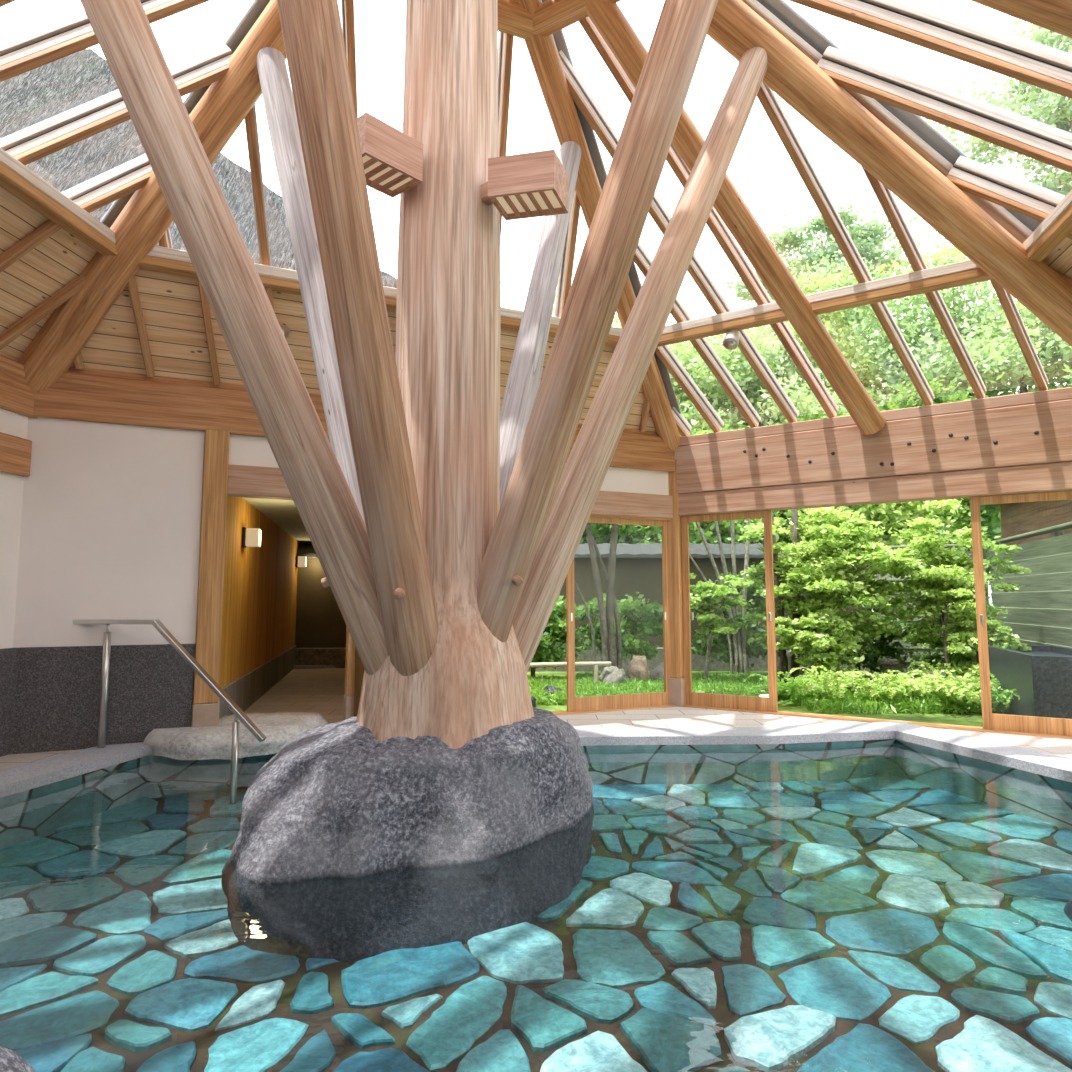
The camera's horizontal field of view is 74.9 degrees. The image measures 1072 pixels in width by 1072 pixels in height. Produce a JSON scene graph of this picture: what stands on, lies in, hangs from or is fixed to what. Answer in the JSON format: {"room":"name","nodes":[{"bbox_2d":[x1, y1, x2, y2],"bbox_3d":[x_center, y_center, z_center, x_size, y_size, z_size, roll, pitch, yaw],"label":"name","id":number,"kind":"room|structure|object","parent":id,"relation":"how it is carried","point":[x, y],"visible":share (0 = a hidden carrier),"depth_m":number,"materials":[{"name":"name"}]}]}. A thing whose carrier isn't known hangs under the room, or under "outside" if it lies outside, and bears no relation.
{"room":"spa","nodes":[
{"label":"spa","id":0,"kind":"room"},
{"bbox_2d":[0,408,27,648],"bbox_3d":[-4.259,-0.258,3.164,0.120,1.810,4.481,-1,-5,6],"label":"wall","id":1,"kind":"structure","parent":0,"point":[11,423],"depth_m":5.28,"materials":[{"name":"paint"}]},
{"bbox_2d":[0,648,16,756],"bbox_3d":[-4.255,1.049,3.075,0.160,0.810,4.541,-1,-5,6],"label":"baseboard","id":2,"kind":"structure","parent":1,"relation":"attached to","point":[7,655],"depth_m":5.21,"materials":[{"name":"stone"}]},
{"bbox_2d":[0,432,31,475],"bbox_3d":[-4.071,-0.668,4.667,0.170,0.280,1.540,-1,-5,6],"label":"lintel beam","id":3,"kind":"structure","parent":1,"relation":"attached to","point":[15,452],"depth_m":5.27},
{"bbox_2d":[0,356,37,417],"bbox_3d":[-4.255,-1.316,3.291,0.201,0.380,4.542,-1,-5,6],"label":"header beam","id":4,"kind":"structure","parent":1,"relation":"on","point":[16,396],"depth_m":5.29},
{"bbox_2d":[0,187,96,361],"bbox_3d":[-3.825,-1.969,3.304,0.935,0.904,4.541,-1,-5,6],"label":"ceiling","id":5,"kind":"structure","parent":0,"point":[31,280],"depth_m":4.99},
{"bbox_2d":[0,220,62,272],"bbox_3d":[-3.598,-1.818,4.691,0.875,0.825,0.063,1,-5,-8],"label":"rib","id":6,"kind":"object","parent":5,"relation":"attached to","point":[48,228],"visible":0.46,"depth_m":4.71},
{"bbox_2d":[0,274,86,349],"bbox_3d":[-3.551,-1.762,5.206,0.857,0.808,0.063,1,-5,-8],"label":"rib","id":7,"kind":"object","parent":5,"relation":"attached to","point":[9,335],"visible":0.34,"depth_m":5.16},
{"bbox_2d":[13,417,204,647],"bbox_3d":[-3.430,-0.027,5.693,1.266,1.810,0.120,2,-6,-23],"label":"wall","id":8,"kind":"structure","parent":0,"point":[111,517],"depth_m":5.62,"materials":[{"name":"paint"}]},
{"bbox_2d":[10,643,195,753],"bbox_3d":[-3.430,1.278,5.574,1.266,0.810,0.160,2,-6,-23],"label":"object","id":9,"kind":"structure","parent":8,"relation":"attached to","point":[56,696],"depth_m":5.47,"materials":[{"name":"stone"}]},
{"bbox_2d":[33,372,674,471],"bbox_3d":[-1.247,-1.011,6.736,6.026,0.380,0.200,2,-6,-23],"label":"header beam","id":10,"kind":"structure","parent":8,"relation":"on","point":[75,396],"depth_m":5.85,"materials":[{"name":"wood"}]},
{"bbox_2d":[67,366,245,390],"bbox_3d":[-3.098,-1.321,5.764,1.308,0.060,0.169,2,-6,-23],"label":"wall plate","id":11,"kind":"object","parent":10,"relation":"on","point":[170,380],"depth_m":5.85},
{"bbox_2d":[220,497,299,687],"bbox_3d":[-3.589,0.733,9.501,0.101,1.830,7.103,1,-5,-13],"label":"wall","id":12,"kind":"structure","parent":0,"point":[260,588],"depth_m":7.88,"materials":[{"name":"brown wood"}]},
{"bbox_2d":[219,645,295,718],"bbox_3d":[-3.579,1.854,9.401,0.121,0.420,7.103,1,-5,-13],"label":"baseboard","id":13,"kind":"structure","parent":12,"relation":"attached to","point":[247,689],"depth_m":8.04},
{"bbox_2d":[228,434,668,494],"bbox_3d":[-0.589,-0.666,6.991,4.550,0.300,0.082,2,-6,-23],"label":"wall","id":14,"kind":"structure","parent":12,"relation":"attached to","point":[243,450],"depth_m":7.54,"materials":[{"name":"paint"}]},
{"bbox_2d":[242,497,310,543],"bbox_3d":[-2.980,-0.165,9.725,1.150,0.060,7.103,1,-5,-13],"label":"ceiling","id":15,"kind":"structure","parent":0,"point":[284,513],"depth_m":8.38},
{"bbox_2d":[71,269,655,431],"bbox_3d":[-1.103,-1.671,6.526,6.076,0.897,0.688,2,-6,-23],"label":"ceiling","id":16,"kind":"structure","parent":0,"point":[171,307],"depth_m":5.79,"materials":[{"name":"wood"}]},
{"bbox_2d":[127,275,154,376],"bbox_3d":[-3.155,-1.730,5.565,0.065,0.791,0.633,1,-5,-9],"label":"rib","id":17,"kind":"object","parent":16,"relation":"attached to","point":[132,285],"visible":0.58,"depth_m":5.57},
{"bbox_2d":[197,276,220,384],"bbox_3d":[-2.693,-1.726,5.755,0.065,0.818,0.654,1,-5,-9],"label":"rib","id":18,"kind":"object","parent":16,"relation":"attached to","point":[204,302],"visible":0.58,"depth_m":5.77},
{"bbox_2d":[0,776,1071,1071],"bbox_3d":[-0.011,1.800,2.804,9.402,0.046,8.251,0,-5,0],"label":"floor","id":19,"kind":"structure","parent":0,"point":[892,923],"depth_m":3.02,"materials":[{"name":"teal stone"}]},
{"bbox_2d":[73,619,266,803],"bbox_3d":[-2.835,1.335,5.368,1.598,1.378,0.066,-1,-5,6],"label":"handrail","id":20,"kind":"object","parent":19,"relation":"on","point":[239,714],"visible":0.87,"depth_m":5.38,"materials":[{"name":"metal"}]},
{"bbox_2d":[221,707,593,962],"bbox_3d":[-0.620,1.455,3.943,1.899,0.984,1.875,0,-5,4],"label":"boulder","id":21,"kind":"object","parent":19,"relation":"on","point":[350,845],"visible":0.82,"depth_m":3.31,"materials":[{"name":"stone"}]},
{"bbox_2d":[80,0,767,748],"bbox_3d":[-0.478,-1.847,4.127,4.595,5.930,2.833,2,-5,-17],"label":"pillar","id":22,"kind":"structure","parent":21,"relation":"on","point":[445,527],"depth_m":3.69,"materials":[{"name":"brown wood"}]},
{"bbox_2d":[17,0,286,392],"bbox_3d":[-2.320,-3.124,5.069,3.849,3.962,0.312,-2,-6,21],"label":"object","id":23,"kind":"object","parent":22,"relation":"attached to","point":[139,219],"visible":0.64,"depth_m":5.14,"materials":[{"name":"brown wood"}]},
{"bbox_2d":[0,148,117,255],"bbox_3d":[-3.320,-2.296,3.626,0.127,0.158,3.425,-1,-5,6],"label":"ring purlin","id":24,"kind":"object","parent":23,"relation":"attached to","point":[16,178],"visible":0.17,"depth_m":4.61,"materials":[{"name":"brown wood"}]},
{"bbox_2d":[0,0,209,81],"bbox_3d":[-2.434,-3.232,4.297,2.174,1.872,0.124,2,-6,-23],"label":"rafter","id":25,"kind":"object","parent":24,"relation":"on","point":[38,47],"visible":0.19,"depth_m":4.07,"materials":[{"name":"brown wood"}]},
{"bbox_2d":[61,153,151,212],"bbox_3d":[-3.018,-2.522,5.020,0.650,0.591,0.124,2,-6,-23],"label":"rafter","id":26,"kind":"object","parent":24,"relation":"on","point":[122,180],"visible":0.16,"depth_m":4.98,"materials":[{"name":"brown wood"}]},
{"bbox_2d":[0,45,232,164],"bbox_3d":[-2.726,-2.877,4.659,1.412,1.232,0.124,2,-6,-23],"label":"rafter","id":27,"kind":"object","parent":24,"relation":"on","point":[37,141],"visible":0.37,"depth_m":4.54,"materials":[{"name":"brown wood"}]},
{"bbox_2d":[498,0,532,39],"bbox_3d":[-0.700,-3.962,5.100,1.562,0.214,0.214,2,-6,-23],"label":"roof beam","id":28,"kind":"structure","parent":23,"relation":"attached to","point":[513,19],"depth_m":5.26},
{"bbox_2d":[356,112,422,197],"bbox_3d":[-0.818,-2.111,3.961,0.545,0.225,0.255,5,-7,-45],"label":"lamp","id":29,"kind":"object","parent":22,"relation":"attached to","point":[392,159],"visible":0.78,"depth_m":3.85,"materials":[{"name":"brown wood"}]},
{"bbox_2d":[362,155,411,190],"bbox_3d":[-0.870,-2.035,3.901,0.219,0.004,0.356,-5,-7,45],"label":"diffuser","id":30,"kind":"object","parent":29,"relation":"attached to","point":[390,159],"depth_m":3.90,"materials":[{"name":"wood"}]},
{"bbox_2d":[481,149,568,219],"bbox_3d":[-0.108,-2.004,4.029,0.554,0.225,0.263,-1,-5,12],"label":"lamp","id":31,"kind":"object","parent":22,"relation":"attached to","point":[533,184],"visible":0.97,"depth_m":3.92,"materials":[{"name":"brown wood"}]},
{"bbox_2d":[496,190,560,213],"bbox_3d":[-0.040,-1.925,4.007,0.373,0.004,0.228,-1,-5,12],"label":"diffuser","id":32,"kind":"object","parent":31,"relation":"attached to","point":[550,196],"depth_m":4.03,"materials":[{"name":"wood"}]},
{"bbox_2d":[514,0,680,450],"bbox_3d":[0.532,-3.026,6.298,0.260,3.936,4.375,-3,-6,29],"label":"roof beam","id":33,"kind":"structure","parent":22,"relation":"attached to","point":[569,123],"depth_m":6.03,"materials":[{"name":"brown wood"}]},
{"bbox_2d":[138,246,622,346],"bbox_3d":[-1.052,-2.060,6.202,4.565,0.158,0.130,2,-6,-23],"label":"ring purlin","id":34,"kind":"object","parent":33,"relation":"attached to","point":[159,259],"visible":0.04,"depth_m":5.69,"materials":[{"name":"brown wood"}]},
{"bbox_2d":[245,105,270,265],"bbox_3d":[-2.179,-2.749,5.461,0.104,1.116,0.927,1,-5,-9],"label":"rafter","id":35,"kind":"object","parent":34,"relation":"on","point":[250,119],"visible":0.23,"depth_m":5.42,"materials":[{"name":"brown wood"}]},
{"bbox_2d":[341,0,357,118],"bbox_3d":[-1.441,-3.138,5.498,0.104,1.898,1.531,1,-5,-9],"label":"rafter","id":36,"kind":"object","parent":34,"relation":"on","point":[347,6],"visible":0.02,"depth_m":5.12,"materials":[{"name":"brown wood"}]},
{"bbox_2d":[498,31,513,241],"bbox_3d":[-0.318,-3.168,5.934,0.104,2.039,1.639,1,-5,-9],"label":"rafter","id":37,"kind":"object","parent":34,"relation":"on","point":[505,42],"visible":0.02,"depth_m":5.59,"materials":[{"name":"brown wood"}]},
{"bbox_2d":[554,191,579,316],"bbox_3d":[0.295,-2.649,6.532,0.104,1.113,0.925,1,-5,-9],"label":"rafter","id":38,"kind":"object","parent":34,"relation":"on","point":[566,270],"visible":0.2,"depth_m":6.51,"materials":[{"name":"brown wood"}]},
{"bbox_2d":[657,260,992,346],"bbox_3d":[2.400,-2.054,6.269,3.250,0.158,0.125,-3,-6,32],"label":"ring purlin","id":39,"kind":"object","parent":33,"relation":"attached to","point":[966,272],"visible":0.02,"depth_m":6.04,"materials":[{"name":"brown wood"}]},
{"bbox_2d":[707,0,1071,346],"bbox_3d":[2.386,-3.033,5.134,6.038,4.138,0.311,1,-5,-14],"label":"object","id":40,"kind":"structure","parent":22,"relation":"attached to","point":[896,146],"depth_m":5.12,"materials":[{"name":"brown wood"}]},
{"bbox_2d":[533,0,620,35],"bbox_3d":[0.430,-3.960,5.119,1.128,0.211,0.209,-3,-6,32],"label":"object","id":41,"kind":"structure","parent":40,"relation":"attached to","point":[550,17],"depth_m":5.22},
{"bbox_2d":[0,739,1071,848],"bbox_3d":[0.046,1.647,2.800,8.216,0.369,7.243,0,-5,0],"label":"wall","id":42,"kind":"structure","parent":0,"point":[39,811],"depth_m":5.65,"materials":[{"name":"stone"}]},
{"bbox_2d":[0,721,1071,797],"bbox_3d":[0.045,1.428,2.822,8.422,0.070,7.470,0,-5,0],"label":"pool edge","id":43,"kind":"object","parent":42,"relation":"attached to","point":[24,777],"depth_m":5.75,"materials":[{"name":"stone"}]},
{"bbox_2d":[191,428,229,726],"bbox_3d":[-2.750,0.402,5.929,0.202,2.620,0.192,2,-6,-23],"label":"wooden post","id":44,"kind":"object","parent":43,"relation":"on","point":[205,707],"visible":0.79,"depth_m":5.86,"materials":[{"name":"brown wood"}]},
{"bbox_2d":[343,626,354,720],"bbox_3d":[-1.667,0.715,6.395,0.122,2.080,0.132,2,-6,-23],"label":"wooden post","id":45,"kind":"object","parent":43,"relation":"on","point":[348,709],"visible":0.37,"depth_m":6.29,"materials":[{"name":"brown wood"}]},
{"bbox_2d":[0,668,1071,769],"bbox_3d":[-1.079,1.760,6.293,11.057,0.060,14.666,2,-6,-24],"label":"floor","id":46,"kind":"structure","parent":0,"point":[668,717],"depth_m":6.94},
{"bbox_2d":[144,712,329,759],"bbox_3d":[-2.512,1.665,5.941,1.270,0.203,1.246,0,-5,0],"label":"stone slab","id":47,"kind":"object","parent":46,"relation":"on","point":[280,728],"visible":0.69,"depth_m":5.48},
{"bbox_2d":[551,705,677,714],"bbox_3d":[-0.075,1.803,6.990,3.430,0.042,0.201,2,-6,-23],"label":"trim","id":48,"kind":"structure","parent":46,"relation":"on","point":[563,712],"depth_m":7.26,"materials":[{"name":"brown wood"}]},
{"bbox_2d":[566,517,669,711],"bbox_3d":[0.902,0.811,7.505,1.260,2.028,0.044,2,-6,-23],"label":"door","id":49,"kind":"structure","parent":48,"relation":"on","point":[574,703],"depth_m":7.43,"materials":[{"name":"brown wood"}]},
{"bbox_2d":[667,460,684,706],"bbox_3d":[1.547,0.512,7.796,0.165,2.740,0.165,-3,-6,29],"label":"wooden post","id":50,"kind":"object","parent":46,"relation":"on","point":[676,661],"visible":0.68,"depth_m":7.71,"materials":[{"name":"brown wood"}]},
{"bbox_2d":[227,464,672,518],"bbox_3d":[-0.589,-0.397,6.967,4.550,0.260,0.160,2,-6,-23],"label":"lintel beam","id":51,"kind":"structure","parent":50,"relation":"attached to","point":[243,481],"depth_m":7.38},
{"bbox_2d":[678,462,1071,515],"bbox_3d":[3.400,-0.443,6.766,4.183,0.235,0.171,-3,-6,32],"label":"lintel beam","id":52,"kind":"structure","parent":50,"relation":"attached to","point":[1051,477],"depth_m":6.69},
{"bbox_2d":[674,399,1071,493],"bbox_3d":[3.377,-0.828,6.813,4.233,0.530,0.204,-3,-6,32],"label":"header beam","id":53,"kind":"structure","parent":52,"relation":"on","point":[1038,433],"depth_m":6.70,"materials":[{"name":"wood"}]},
{"bbox_2d":[583,0,885,434],"bbox_3d":[1.428,-2.929,5.696,4.598,3.705,0.238,4,-6,-34],"label":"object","id":54,"kind":"structure","parent":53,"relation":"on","point":[608,18],"depth_m":5.92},
{"bbox_2d":[679,415,855,445],"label":"wall plate","id":55,"kind":"object","parent":53,"relation":"on","point":[842,421],"depth_m":7.32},
{"bbox_2d":[558,50,798,422],"bbox_3d":[1.427,-2.534,6.477,3.351,2.611,0.107,4,-7,-37],"label":"rafter","id":56,"kind":"object","parent":55,"relation":"on","point":[581,96],"visible":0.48,"depth_m":6.45,"materials":[{"name":"brown wood"}]},
{"bbox_2d":[655,345,723,431],"bbox_3d":[1.549,-1.683,7.430,1.347,1.091,0.107,4,-7,-37],"label":"rafter","id":57,"kind":"object","parent":55,"relation":"on","point":[665,354],"visible":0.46,"depth_m":7.44,"materials":[{"name":"brown wood"}]},
{"bbox_2d":[633,242,760,427],"bbox_3d":[1.487,-2.113,6.948,2.360,1.860,0.107,4,-7,-37],"label":"rafter","id":58,"kind":"object","parent":55,"relation":"on","point":[643,261],"visible":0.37,"depth_m":7.12,"materials":[{"name":"brown wood"}]},
{"bbox_2d":[579,16,838,417],"bbox_3d":[1.368,-2.950,6.010,4.331,3.355,0.107,4,-7,-37],"label":"rafter","id":59,"kind":"object","parent":55,"relation":"on","point":[718,228],"visible":0.5,"depth_m":6.25,"materials":[{"name":"brown wood"}]},
{"bbox_2d":[738,61,933,405],"bbox_3d":[2.525,-2.548,5.857,3.239,2.526,0.107,4,-7,-37],"label":"rafter","id":60,"kind":"object","parent":55,"relation":"on","point":[766,96],"visible":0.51,"depth_m":5.78,"materials":[{"name":"brown wood"}]},
{"bbox_2d":[880,387,1071,421],"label":"wall plate","id":61,"kind":"object","parent":53,"relation":"on","point":[1051,395],"depth_m":6.34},
{"bbox_2d":[861,166,985,398],"bbox_3d":[3.183,-2.258,5.843,2.474,1.946,0.107,4,-7,-37],"label":"rafter","id":62,"kind":"object","parent":61,"relation":"on","point":[883,194],"visible":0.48,"depth_m":5.89,"materials":[{"name":"brown wood"}]},
{"bbox_2d":[990,279,1048,390],"bbox_3d":[3.916,-1.935,5.828,1.623,1.300,0.107,4,-7,-37],"label":"rafter","id":63,"kind":"object","parent":61,"relation":"on","point":[1005,298],"visible":0.47,"depth_m":5.91,"materials":[{"name":"brown wood"}]},
{"bbox_2d":[682,705,1071,738],"bbox_3d":[3.421,1.763,6.551,4.233,0.042,0.201,-3,-6,32],"label":"trim","id":64,"kind":"structure","parent":46,"relation":"on","point":[824,716],"depth_m":6.64,"materials":[{"name":"brown wood"}]},
{"bbox_2d":[681,511,777,711],"bbox_3d":[2.046,0.789,7.493,0.980,2.068,0.044,-3,-6,32],"label":"door","id":65,"kind":"structure","parent":64,"relation":"on","point":[770,704],"depth_m":7.41,"materials":[{"name":"brown wood"}]},
{"bbox_2d":[970,491,1071,735],"bbox_3d":[4.379,0.658,6.054,0.970,2.068,0.044,-3,-6,32],"label":"door","id":66,"kind":"structure","parent":64,"relation":"on","point":[991,721],"depth_m":6.21,"materials":[{"name":"brown wood"}]},
{"bbox_3d":[5.191,0.307,5.558,0.197,2.740,0.197,0,-5,0],"label":"wooden post","id":67,"kind":"object","parent":46,"relation":"on","visible":0},
{"bbox_3d":[4.710,-1.180,3.457,0.200,0.620,4.585,-1,-5,13],"label":"header beam","id":68,"kind":"structure","parent":67,"relation":"attached to","visible":0},
{"bbox_2d":[971,0,1071,37],"bbox_3d":[2.026,-3.113,3.717,5.176,3.707,0.236,-1,-5,14],"label":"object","id":69,"kind":"structure","parent":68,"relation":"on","point":[1053,15],"depth_m":3.53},
{"bbox_2d":[527,638,1004,726],"bbox_3d":[0.000,4.006,29.759,110.000,0.140,110.000,0,-5,0],"label":"ground","id":70,"kind":"structure","parent":0,"point":[973,718],"depth_m":7.49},
{"bbox_2d":[530,593,599,676],"bbox_3d":[0.026,1.469,10.183,1.707,1.348,1.640,2,-5,-16],"label":"shrub","id":71,"kind":"object","parent":70,"relation":"on","point":[552,644],"visible":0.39,"depth_m":9.85,"materials":[{"name":"green plant"}]},
{"bbox_2d":[294,543,878,671],"bbox_3d":[0.200,1.243,12.333,11.414,2.250,0.690,0,-5,-1],"label":"wall","id":72,"kind":"structure","parent":70,"relation":"on","point":[320,637],"depth_m":12.18,"materials":[{"name":"grey concrete"}]},
{"bbox_2d":[574,523,621,679],"bbox_3d":[0.983,0.348,10.023,2.404,3.582,1.916,3,-6,-30],"label":"tree","id":73,"kind":"object","parent":70,"relation":"on","point":[607,627],"visible":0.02,"depth_m":9.90,"materials":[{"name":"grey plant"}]},
{"bbox_2d":[575,592,662,661],"bbox_3d":[1.362,1.535,10.842,1.530,1.338,1.241,-3,-6,29],"label":"shrub","id":74,"kind":"object","parent":70,"relation":"on","point":[631,645],"visible":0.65,"depth_m":10.73,"materials":[{"name":"green plant"}]},
{"bbox_2d":[582,399,805,543],"bbox_3d":[3.635,-0.309,15.422,6.603,5.844,5.422,1,-5,-9],"label":"broadleaf tree","id":75,"kind":"object","parent":70,"relation":"on","point":[708,528],"visible":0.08,"depth_m":14.38,"materials":[{"name":"green plant"}]},
{"bbox_2d":[689,519,749,673],"bbox_3d":[2.652,0.405,10.852,2.466,3.609,1.850,-2,-6,24],"label":"tree","id":76,"kind":"object","parent":70,"relation":"on","point":[740,638],"visible":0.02,"depth_m":10.60,"materials":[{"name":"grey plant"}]},
{"bbox_2d":[690,572,767,666],"bbox_3d":[3.155,1.390,11.095,1.600,1.672,1.582,-1,-5,7],"label":"shrub","id":77,"kind":"object","parent":70,"relation":"on","point":[757,645],"visible":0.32,"depth_m":10.96,"materials":[{"name":"green plant"}]},
{"bbox_2d":[527,671,1004,713],"bbox_3d":[2.401,1.979,8.958,6.545,0.243,3.165,0,-5,0],"label":"grass","id":78,"kind":"structure","parent":70,"relation":"on","point":[720,683],"depth_m":8.28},
{"bbox_2d":[690,573,766,678],"bbox_3d":[2.502,1.291,9.651,1.411,1.617,1.037,0,-5,-3],"label":"shrub","id":79,"kind":"object","parent":78,"relation":"on","point":[707,591],"visible":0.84,"depth_m":9.59,"materials":[{"name":"green plant"}]},
{"bbox_2d":[743,671,815,701],"bbox_3d":[2.901,1.757,8.117,0.759,0.336,0.810,4,-6,-36],"label":"fern","id":80,"kind":"object","parent":70,"relation":"on","point":[784,693],"visible":0.73,"depth_m":8.03,"materials":[{"name":"green plant"}]},
{"bbox_2d":[761,509,800,682],"bbox_3d":[3.473,0.293,9.612,0.704,3.637,0.288,1,-5,-7],"label":"tree","id":81,"kind":"object","parent":70,"relation":"on","point":[781,656],"visible":0.12,"depth_m":9.48,"materials":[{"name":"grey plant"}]},
{"bbox_2d":[668,314,922,543],"bbox_3d":[5.368,-1.479,16.852,7.473,8.434,7.197,-2,-6,22],"label":"broadleaf tree","id":82,"kind":"object","parent":70,"relation":"on","point":[767,343],"visible":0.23,"depth_m":15.78,"materials":[{"name":"green plant"}]},
{"bbox_2d":[775,611,864,673],"bbox_3d":[3.552,1.490,8.913,1.135,1.077,0.972,-5,-7,41],"label":"shrub","id":83,"kind":"object","parent":70,"relation":"on","point":[827,647],"visible":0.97,"depth_m":8.72,"materials":[{"name":"green plant"}]},
{"bbox_2d":[719,203,927,368],"bbox_3d":[9.983,-3.981,23.984,7.285,14.716,6.689,-2,-6,21],"label":"broadleaf tree","id":84,"kind":"object","parent":70,"relation":"on","point":[865,241],"visible":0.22,"depth_m":23.52,"materials":[{"name":"green plant"}]},
{"bbox_2d":[738,507,919,672],"bbox_3d":[3.958,0.728,9.469,2.335,2.699,2.252,4,-6,-36],"label":"tree","id":85,"kind":"object","parent":70,"relation":"on","point":[829,558],"visible":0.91,"depth_m":9.14,"materials":[{"name":"green plant"}]},
{"bbox_2d":[789,665,882,701],"bbox_3d":[3.418,1.695,7.919,0.925,0.416,1.076,0,-5,0],"label":"fern","id":86,"kind":"object","parent":70,"relation":"on","point":[822,688],"visible":0.94,"depth_m":7.84,"materials":[{"name":"green plant"}]},
{"bbox_2d":[788,599,917,678],"bbox_3d":[4.866,1.411,10.738,1.818,1.564,1.551,-3,-6,30],"label":"shrub","id":87,"kind":"object","parent":70,"relation":"on","point":[877,650],"visible":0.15,"depth_m":10.37,"materials":[{"name":"green plant"}]},
{"bbox_2d":[787,498,969,579],"bbox_3d":[6.542,0.245,13.530,3.340,4.395,3.183,5,-7,-42],"label":"leafy tree","id":88,"kind":"object","parent":70,"relation":"on","point":[890,522],"visible":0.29,"depth_m":12.83,"materials":[{"name":"green plant"}]},
{"bbox_2d":[839,670,936,703],"bbox_3d":[3.888,1.683,7.800,0.976,0.410,0.848,-1,-5,8],"label":"fern","id":89,"kind":"object","parent":70,"relation":"on","point":[892,691],"visible":0.89,"depth_m":7.72,"materials":[{"name":"green plant"}]},
{"bbox_2d":[774,374,1001,606],"bbox_3d":[7.772,-0.457,14.520,7.050,5.974,5.761,3,-6,-26],"label":"broadleaf tree","id":90,"kind":"object","parent":70,"relation":"on","point":[910,397],"visible":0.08,"depth_m":14.17,"materials":[{"name":"green plant"}]},
{"bbox_2d":[713,233,1068,424],"bbox_3d":[8.809,-2.335,18.769,9.073,10.488,8.347,-4,-6,34],"label":"broadleaf tree","id":91,"kind":"object","parent":70,"relation":"on","point":[846,322],"visible":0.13,"depth_m":16.82,"materials":[{"name":"green plant"}]},
{"bbox_2d":[875,544,988,677],"bbox_3d":[6.256,1.183,11.055,1.577,2.078,0.195,-2,-6,20],"label":"fence","id":92,"kind":"object","parent":70,"relation":"on","point":[920,650],"visible":0.06,"depth_m":11.09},
{"bbox_2d":[859,499,1031,677],"bbox_3d":[5.161,0.766,9.080,1.786,2.551,1.751,2,-6,-19],"label":"tree","id":93,"kind":"object","parent":70,"relation":"on","point":[934,581],"visible":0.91,"depth_m":8.94,"materials":[{"name":"green plant"}]},
{"bbox_2d":[909,668,1001,707],"bbox_3d":[4.530,1.674,7.629,0.866,0.407,0.960,0,-5,0],"label":"fern","id":94,"kind":"object","parent":70,"relation":"on","point":[953,694],"visible":0.89,"depth_m":7.48,"materials":[{"name":"green plant"}]},
{"bbox_2d":[902,603,1008,676],"bbox_3d":[5.918,1.515,9.936,1.378,1.212,1.365,-3,-6,33],"label":"shrub","id":95,"kind":"object","parent":70,"relation":"on","point":[955,659],"visible":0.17,"depth_m":9.80,"materials":[{"name":"green plant"}]},
{"bbox_2d":[855,229,1071,537],"bbox_3d":[11.483,-2.354,16.358,8.286,10.088,7.657,3,-6,-26],"label":"broadleaf tree","id":96,"kind":"object","parent":70,"relation":"on","point":[995,359],"visible":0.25,"depth_m":15.25,"materials":[{"name":"green plant"}]},
{"bbox_2d":[946,619,1031,675],"bbox_3d":[5.393,1.481,8.342,0.886,0.991,0.742,0,-5,0],"label":"shrub","id":97,"kind":"object","parent":70,"relation":"on","point":[963,644],"visible":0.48,"depth_m":8.36,"materials":[{"name":"green plant"}]},
{"bbox_2d":[926,20,1071,300],"bbox_3d":[15.372,-5.878,17.902,10.326,17.387,7.589,-2,-5,18],"label":"tree","id":98,"kind":"object","parent":70,"relation":"on","point":[1060,181],"visible":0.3,"depth_m":17.75,"materials":[{"name":"green plant"}]},
{"bbox_2d":[976,644,1071,718],"bbox_3d":[5.400,1.542,7.315,0.852,0.680,2.192,-2,-6,19],"label":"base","id":99,"kind":"object","parent":70,"relation":"on","point":[1041,677],"visible":0.67,"depth_m":6.71,"materials":[{"name":"stone"}]},
{"bbox_2d":[988,522,1071,647],"bbox_3d":[6.282,0.942,8.419,0.195,2.078,4.859,-2,-5,17],"label":"exterior wall","id":100,"kind":"structure","parent":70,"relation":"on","point":[1040,611],"depth_m":8.86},
{"bbox_2d":[1000,500,1071,545],"bbox_3d":[6.925,0.587,9.335,0.500,2.830,4.949,-2,-5,18],"label":"shed","id":101,"kind":"object","parent":70,"relation":"on","point":[1016,518],"visible":0.02,"depth_m":10.33,"materials":[{"name":"brown wood"}]},
{"label":"outside","id":102,"kind":"structure","parent":0,"visible":0},
{"bbox_2d":[0,49,396,287],"bbox_3d":[-7.975,-4.956,13.457,12.050,9.422,7.100,0,-5,0],"label":"roof","id":103,"kind":"structure","parent":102,"point":[39,94],"depth_m":11.95,"materials":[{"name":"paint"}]},
{"bbox_3d":[1.853,-3.322,2.905,4.903,3.969,3.235,0,-5,0],"label":"log","id":104,"kind":"object","parent":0,"visible":0},
{"bbox_2d":[1022,190,1071,261],"bbox_3d":[3.395,-2.284,3.749,0.130,0.158,3.443,-1,-5,13],"label":"ring purlin","id":105,"kind":"object","parent":104,"relation":"attached to","point":[1057,225],"visible":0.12,"depth_m":4.93,"materials":[{"name":"brown wood"}]},
{"bbox_2d":[789,0,1071,98],"bbox_3d":[2.235,-3.237,4.362,2.726,1.884,0.087,-1,-5,16],"label":"rafter","id":106,"kind":"object","parent":105,"relation":"on","point":[1036,64],"visible":1,"depth_m":4.22,"materials":[{"name":"brown wood"}]},
{"bbox_2d":[817,46,1071,172],"bbox_3d":[2.827,-2.881,4.736,1.750,1.244,0.087,-1,-5,16],"label":"rafter","id":107,"kind":"object","parent":105,"relation":"on","point":[1042,142],"visible":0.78,"depth_m":4.71,"materials":[{"name":"brown wood"}]},
{"bbox_2d":[946,155,1064,221],"bbox_3d":[3.419,-2.525,5.109,0.774,0.603,0.087,-1,-5,16],"label":"rafter","id":108,"kind":"object","parent":105,"relation":"on","point":[1006,190],"visible":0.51,"depth_m":5.08,"materials":[{"name":"brown wood"}]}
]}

